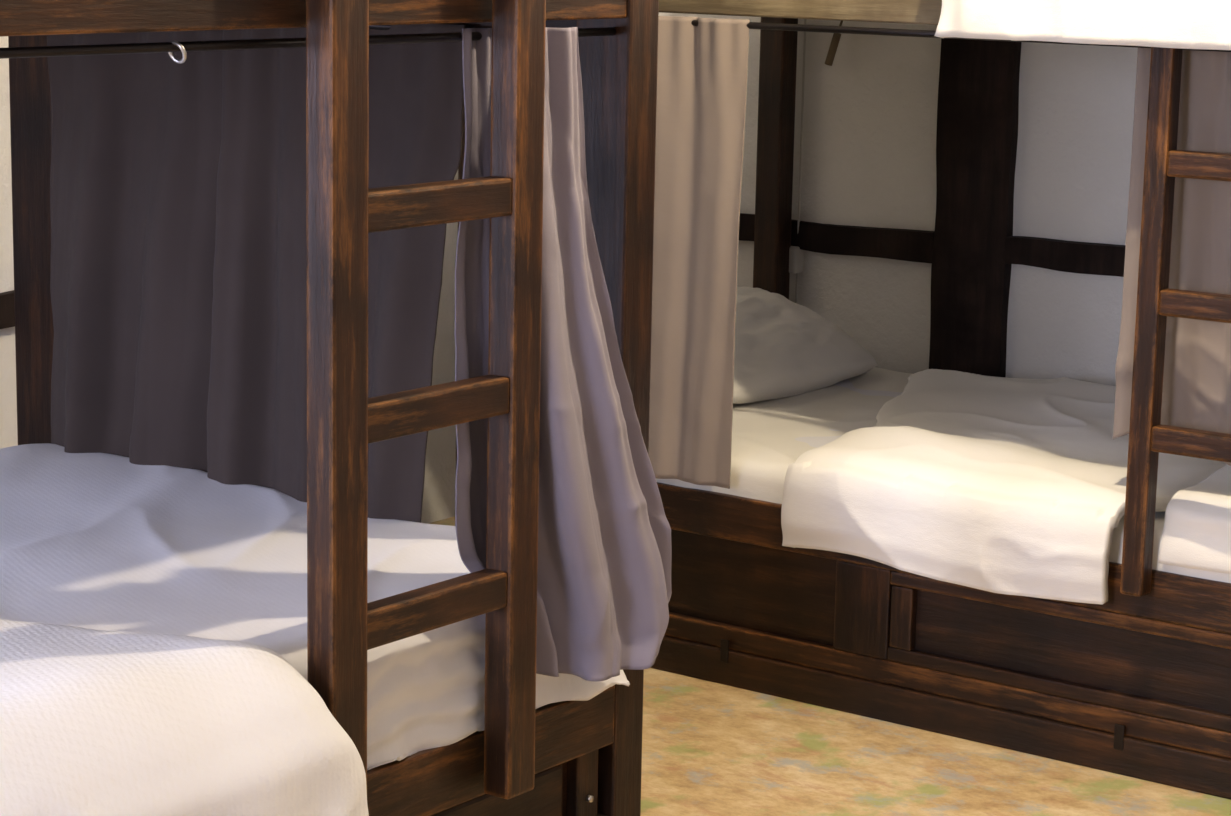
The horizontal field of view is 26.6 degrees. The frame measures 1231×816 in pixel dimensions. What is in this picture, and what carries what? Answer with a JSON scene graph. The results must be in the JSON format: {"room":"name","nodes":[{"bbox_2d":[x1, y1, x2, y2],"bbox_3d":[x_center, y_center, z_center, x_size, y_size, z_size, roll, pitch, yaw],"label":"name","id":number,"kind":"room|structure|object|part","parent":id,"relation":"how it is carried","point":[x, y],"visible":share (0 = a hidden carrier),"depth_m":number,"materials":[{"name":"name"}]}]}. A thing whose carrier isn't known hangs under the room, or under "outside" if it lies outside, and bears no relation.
{"room":"dormitory","nodes":[
{"label":"dormitory","id":0,"kind":"room"},
{"bbox_2d":[0,36,457,523],"bbox_3d":[-2.828,-0.611,3.774,0.200,2.900,9.150,9,13,36],"label":"wall","id":1,"kind":"structure","parent":0,"point":[438,503],"depth_m":6.91,"materials":[{"name":"paint"}]},
{"bbox_2d":[0,38,1124,376],"bbox_3d":[-0.793,-0.527,3.546,3.407,2.900,6.798,9,13,36],"label":"wooden beam","id":2,"kind":"structure","parent":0,"point":[973,249],"depth_m":6.50,"materials":[{"name":"brown wood"}]},
{"bbox_3d":[-2.594,0.066,4.062,0.065,0.084,5.300,9,13,36],"label":"rail","id":3,"kind":"part","parent":2,"relation":"part of","materials":[{"name":"brown wood"}]},
{"bbox_3d":[0.341,-0.483,6.957,1.190,0.081,0.057,9,13,36],"label":"rail","id":4,"kind":"part","parent":2,"relation":"part of","materials":[{"name":"brown wood"}]},
{"bbox_3d":[0.915,-1.031,6.424,0.214,2.900,0.065,9,13,36],"label":"post","id":5,"kind":"part","parent":2,"relation":"part of","materials":[{"name":"brown wood"}]},
{"bbox_3d":[1.728,-0.280,5.942,1.850,0.084,0.061,9,13,36],"label":"rail","id":6,"kind":"part","parent":2,"relation":"part of","materials":[{"name":"brown wood"}]},
{"bbox_2d":[789,19,806,302],"bbox_3d":[0.475,-0.568,6.811,0.035,1.030,0.045,9,13,36],"label":"cable","id":7,"kind":"object","parent":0,"point":[796,254],"depth_m":6.82,"materials":[{"name":"grey plastic"}]},
{"bbox_2d":[428,516,1230,815],"bbox_3d":[0.208,1.344,1.814,7.850,0.100,9.150,9,13,36],"label":"floor","id":8,"kind":"structure","parent":0,"point":[709,748],"depth_m":5.02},
{"bbox_2d":[0,0,658,815],"bbox_3d":[-1.186,-0.368,4.149,1.605,2.350,2.120,9,13,36],"label":"bunk bed","id":9,"kind":"object","parent":8,"relation":"on","point":[588,754],"visible":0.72,"depth_m":4.46,"materials":[{"name":"brown wood"}]},
{"bbox_2d":[0,27,615,63],"bbox_3d":[-0.570,-0.502,3.651,0.034,0.032,1.905,9,13,36],"label":"curtain rod","id":10,"kind":"object","parent":9,"relation":"attached to","point":[173,46],"visible":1,"depth_m":3.64,"materials":[{"name":"black metal"}]},
{"bbox_3d":[-0.572,-0.610,3.634,0.060,0.160,1.905,9,13,36],"label":"rail","id":11,"kind":"part","parent":9,"relation":"part of","materials":[{"name":"brown wood"}]},
{"bbox_2d":[0,443,629,770],"bbox_3d":[-1.154,0.398,4.285,1.566,0.262,1.961,9,13,36],"label":"sheet","id":12,"kind":"object","parent":9,"relation":"on","point":[96,541],"visible":0.58,"depth_m":4.41,"materials":[{"name":"white fabric"}]},
{"bbox_2d":[0,619,368,815],"bbox_3d":[-1.316,0.501,3.949,1.678,0.451,1.069,9,13,36],"label":"duvet","id":13,"kind":"object","parent":12,"relation":"on","point":[93,722],"visible":1,"depth_m":3.63,"materials":[{"name":"white fabric"}]},
{"bbox_2d":[306,0,545,798],"bbox_3d":[-0.284,-0.230,3.970,0.055,1.820,0.493,9,13,36],"label":"ladder","id":14,"kind":"object","parent":9,"relation":"attached to","point":[341,209],"visible":1,"depth_m":3.96,"materials":[{"name":"brown wood"}]},
{"bbox_2d":[369,25,487,29],"bbox_3d":[-0.614,-0.724,4.861,1.370,0.014,0.014,9,13,35],"label":"curtain rod","id":15,"kind":"object","parent":9,"relation":"attached to","point":[377,27],"visible":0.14,"depth_m":4.72,"materials":[{"name":"black metal"}]},
{"bbox_2d":[47,24,464,522],"bbox_3d":[-0.730,-0.287,4.991,1.100,0.931,0.096,8,13,34],"label":"curtain","id":16,"kind":"object","parent":15,"relation":"hanging from","point":[178,277],"visible":0.8,"depth_m":5.02,"materials":[{"name":"grey fabric"}]},
{"bbox_3d":[-0.596,0.667,3.872,0.065,0.110,1.905,9,13,36],"label":"rail","id":17,"kind":"part","parent":9,"relation":"part of","materials":[{"name":"brown wood"}]},
{"bbox_3d":[-0.247,0.708,4.384,0.035,0.115,0.480,9,13,36],"label":"drawer","id":18,"kind":"part","parent":9,"relation":"part of","materials":[{"name":"brown wood"}]},
{"bbox_3d":[-0.584,-0.824,4.881,1.370,0.200,0.040,9,13,36],"label":"rail","id":19,"kind":"part","parent":9,"relation":"part of","materials":[{"name":"brown wood"}]},
{"bbox_2d":[455,27,671,680],"bbox_3d":[-0.067,-0.077,4.277,0.460,1.086,0.108,-5,12,-31],"label":"curtain","id":20,"kind":"object","parent":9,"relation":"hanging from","point":[604,591],"visible":0.8,"depth_m":4.28,"materials":[{"name":"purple fabric"}]},
{"bbox_3d":[-0.618,0.790,3.910,0.035,0.145,1.905,9,13,36],"label":"panel","id":21,"kind":"part","parent":9,"relation":"part of","materials":[{"name":"brown wood"}]},
{"bbox_3d":[-0.045,0.691,4.595,0.008,0.012,0.012,9,13,36],"label":"drawer knob","id":22,"kind":"part","parent":9,"relation":"part of","materials":[{"name":"metal"}]},
{"bbox_3d":[-0.002,-0.409,4.496,0.117,2.350,0.085,9,13,36],"label":"post","id":23,"kind":"part","parent":9,"relation":"part of","materials":[{"name":"brown wood"}]},
{"bbox_2d":[455,0,1230,798],"bbox_3d":[0.947,-0.601,5.621,2.305,2.350,1.282,9,13,36],"label":"bunk bed","id":24,"kind":"object","parent":8,"relation":"on","point":[1127,685],"visible":0.43,"depth_m":5.26,"materials":[{"name":"brown wood"}]},
{"bbox_3d":[-0.301,-0.660,5.803,0.075,2.350,0.070,9,13,36],"label":"post","id":25,"kind":"part","parent":24,"relation":"part of","materials":[{"name":"brown wood"}]},
{"bbox_3d":[0.420,-0.822,6.749,0.075,2.350,0.070,9,13,36],"label":"post","id":26,"kind":"part","parent":24,"relation":"part of","materials":[{"name":"brown wood"}]},
{"bbox_3d":[0.594,-0.825,5.085,2.160,0.145,0.050,9,13,36],"label":"rail","id":27,"kind":"part","parent":24,"relation":"part of","materials":[{"name":"brown wood"}]},
{"bbox_2d":[825,21,842,65],"bbox_3d":[0.576,-0.985,6.634,0.087,0.224,0.020,9,13,36],"label":"hanging cord","id":28,"kind":"object","parent":24,"relation":"hanging from","point":[835,40],"visible":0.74,"depth_m":6.65,"materials":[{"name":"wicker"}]},
{"bbox_2d":[795,379,902,447],"bbox_3d":[0.922,0.121,5.746,2.110,0.085,1.150,9,13,36],"label":"mattress","id":29,"kind":"object","parent":24,"relation":"on","point":[816,442],"visible":0.02,"depth_m":6.29,"materials":[{"name":"white fabric"}]},
{"bbox_3d":[0.588,0.425,5.293,0.050,0.130,0.029,9,13,36],"label":"door","id":30,"kind":"part","parent":24,"relation":"part of","materials":[{"name":"brown wood"}]},
{"bbox_2d":[656,367,1230,582],"bbox_3d":[0.934,0.148,5.751,2.157,0.171,1.247,9,13,36],"label":"sheet","id":31,"kind":"object","parent":24,"relation":"on","point":[764,433],"visible":0.15,"depth_m":5.80,"materials":[{"name":"beige fabric"}]},
{"bbox_2d":[733,286,877,403],"bbox_3d":[0.306,-0.162,6.372,0.420,0.234,0.700,9,13,35],"label":"pillow","id":32,"kind":"object","parent":31,"relation":"on","point":[784,348],"visible":0.52,"depth_m":6.30,"materials":[{"name":"beige fabric"}]},
{"bbox_2d":[781,369,1225,604],"bbox_3d":[1.020,0.146,5.584,1.540,0.252,1.236,9,13,36],"label":"duvet","id":33,"kind":"object","parent":31,"relation":"on","point":[1001,485],"visible":0.85,"depth_m":5.21,"materials":[{"name":"beige fabric"}]},
{"bbox_2d":[1158,464,1230,573],"bbox_3d":[1.458,0.193,5.093,0.458,0.162,0.872,9,13,36],"label":"blanket","id":34,"kind":"object","parent":31,"relation":"on","point":[1196,534],"visible":1,"depth_m":4.87,"materials":[{"name":"beige fabric"}]},
{"bbox_3d":[0.572,0.280,5.292,2.160,0.095,0.050,9,13,36],"label":"rail","id":35,"kind":"part","parent":24,"relation":"part of","materials":[{"name":"brown wood"}]},
{"bbox_3d":[0.566,0.538,5.339,2.160,0.050,0.043,9,13,36],"label":"rail","id":36,"kind":"part","parent":24,"relation":"part of","materials":[{"name":"brown wood"}]},
{"bbox_3d":[0.574,0.439,5.328,2.160,0.240,0.023,9,13,36],"label":"panel","id":37,"kind":"part","parent":24,"relation":"part of","materials":[{"name":"brown wood"}]},
{"bbox_2d":[691,20,1230,51],"bbox_3d":[0.566,-0.731,5.066,2.160,0.014,0.014,9,13,36],"label":"curtain rod","id":38,"kind":"object","parent":24,"relation":"attached to","point":[751,25],"visible":0.48,"depth_m":5.11,"materials":[{"name":"black metal"}]},
{"bbox_2d":[649,16,749,488],"bbox_3d":[0.059,-0.338,5.495,0.488,0.975,0.041,9,13,36],"label":"curtain","id":39,"kind":"object","parent":38,"relation":"hanging from","point":[702,69],"visible":0.5,"depth_m":5.41,"materials":[{"name":"beige fabric"}]},
{"bbox_2d":[1112,48,1230,465],"bbox_3d":[1.198,-0.266,4.758,0.590,0.800,0.066,9,13,36],"label":"curtain","id":40,"kind":"object","parent":38,"relation":"hanging from","point":[1196,392],"visible":0.48,"depth_m":4.85,"materials":[{"name":"beige fabric"}]},
{"bbox_3d":[0.940,0.559,5.051,0.940,0.030,0.027,9,13,36],"label":"door","id":41,"kind":"part","parent":24,"relation":"part of","materials":[{"name":"brown wood"}]},
{"bbox_3d":[0.943,0.402,5.022,0.940,0.029,0.027,9,13,36],"label":"door","id":42,"kind":"part","parent":24,"relation":"part of","materials":[{"name":"brown wood"}]},
{"bbox_2d":[1120,47,1230,596],"bbox_3d":[1.162,-0.424,4.649,0.450,1.630,0.046,9,13,36],"label":"ladder","id":43,"kind":"object","parent":24,"relation":"attached to","point":[1156,301],"visible":1,"depth_m":4.78,"materials":[{"name":"brown wood"}]},
{"bbox_3d":[0.925,-0.979,5.574,2.000,0.130,1.140,9,13,36],"label":"mattress","id":44,"kind":"object","parent":24,"relation":"on","visible":0},
{"bbox_2d":[935,0,1230,49],"bbox_3d":[1.342,-0.878,5.117,0.958,0.308,1.279,9,13,36],"label":"duvet","id":45,"kind":"object","parent":44,"relation":"on","point":[1183,24],"visible":1,"depth_m":4.71,"materials":[{"name":"beige fabric"}]},
{"bbox_2d":[659,12,1137,385],"bbox_3d":[2.998,-0.727,5.023,7.650,2.900,0.180,9,13,36],"label":"wall","id":46,"kind":"structure","parent":0,"point":[870,117],"depth_m":6.60,"materials":[{"name":"paint"}]}
]}

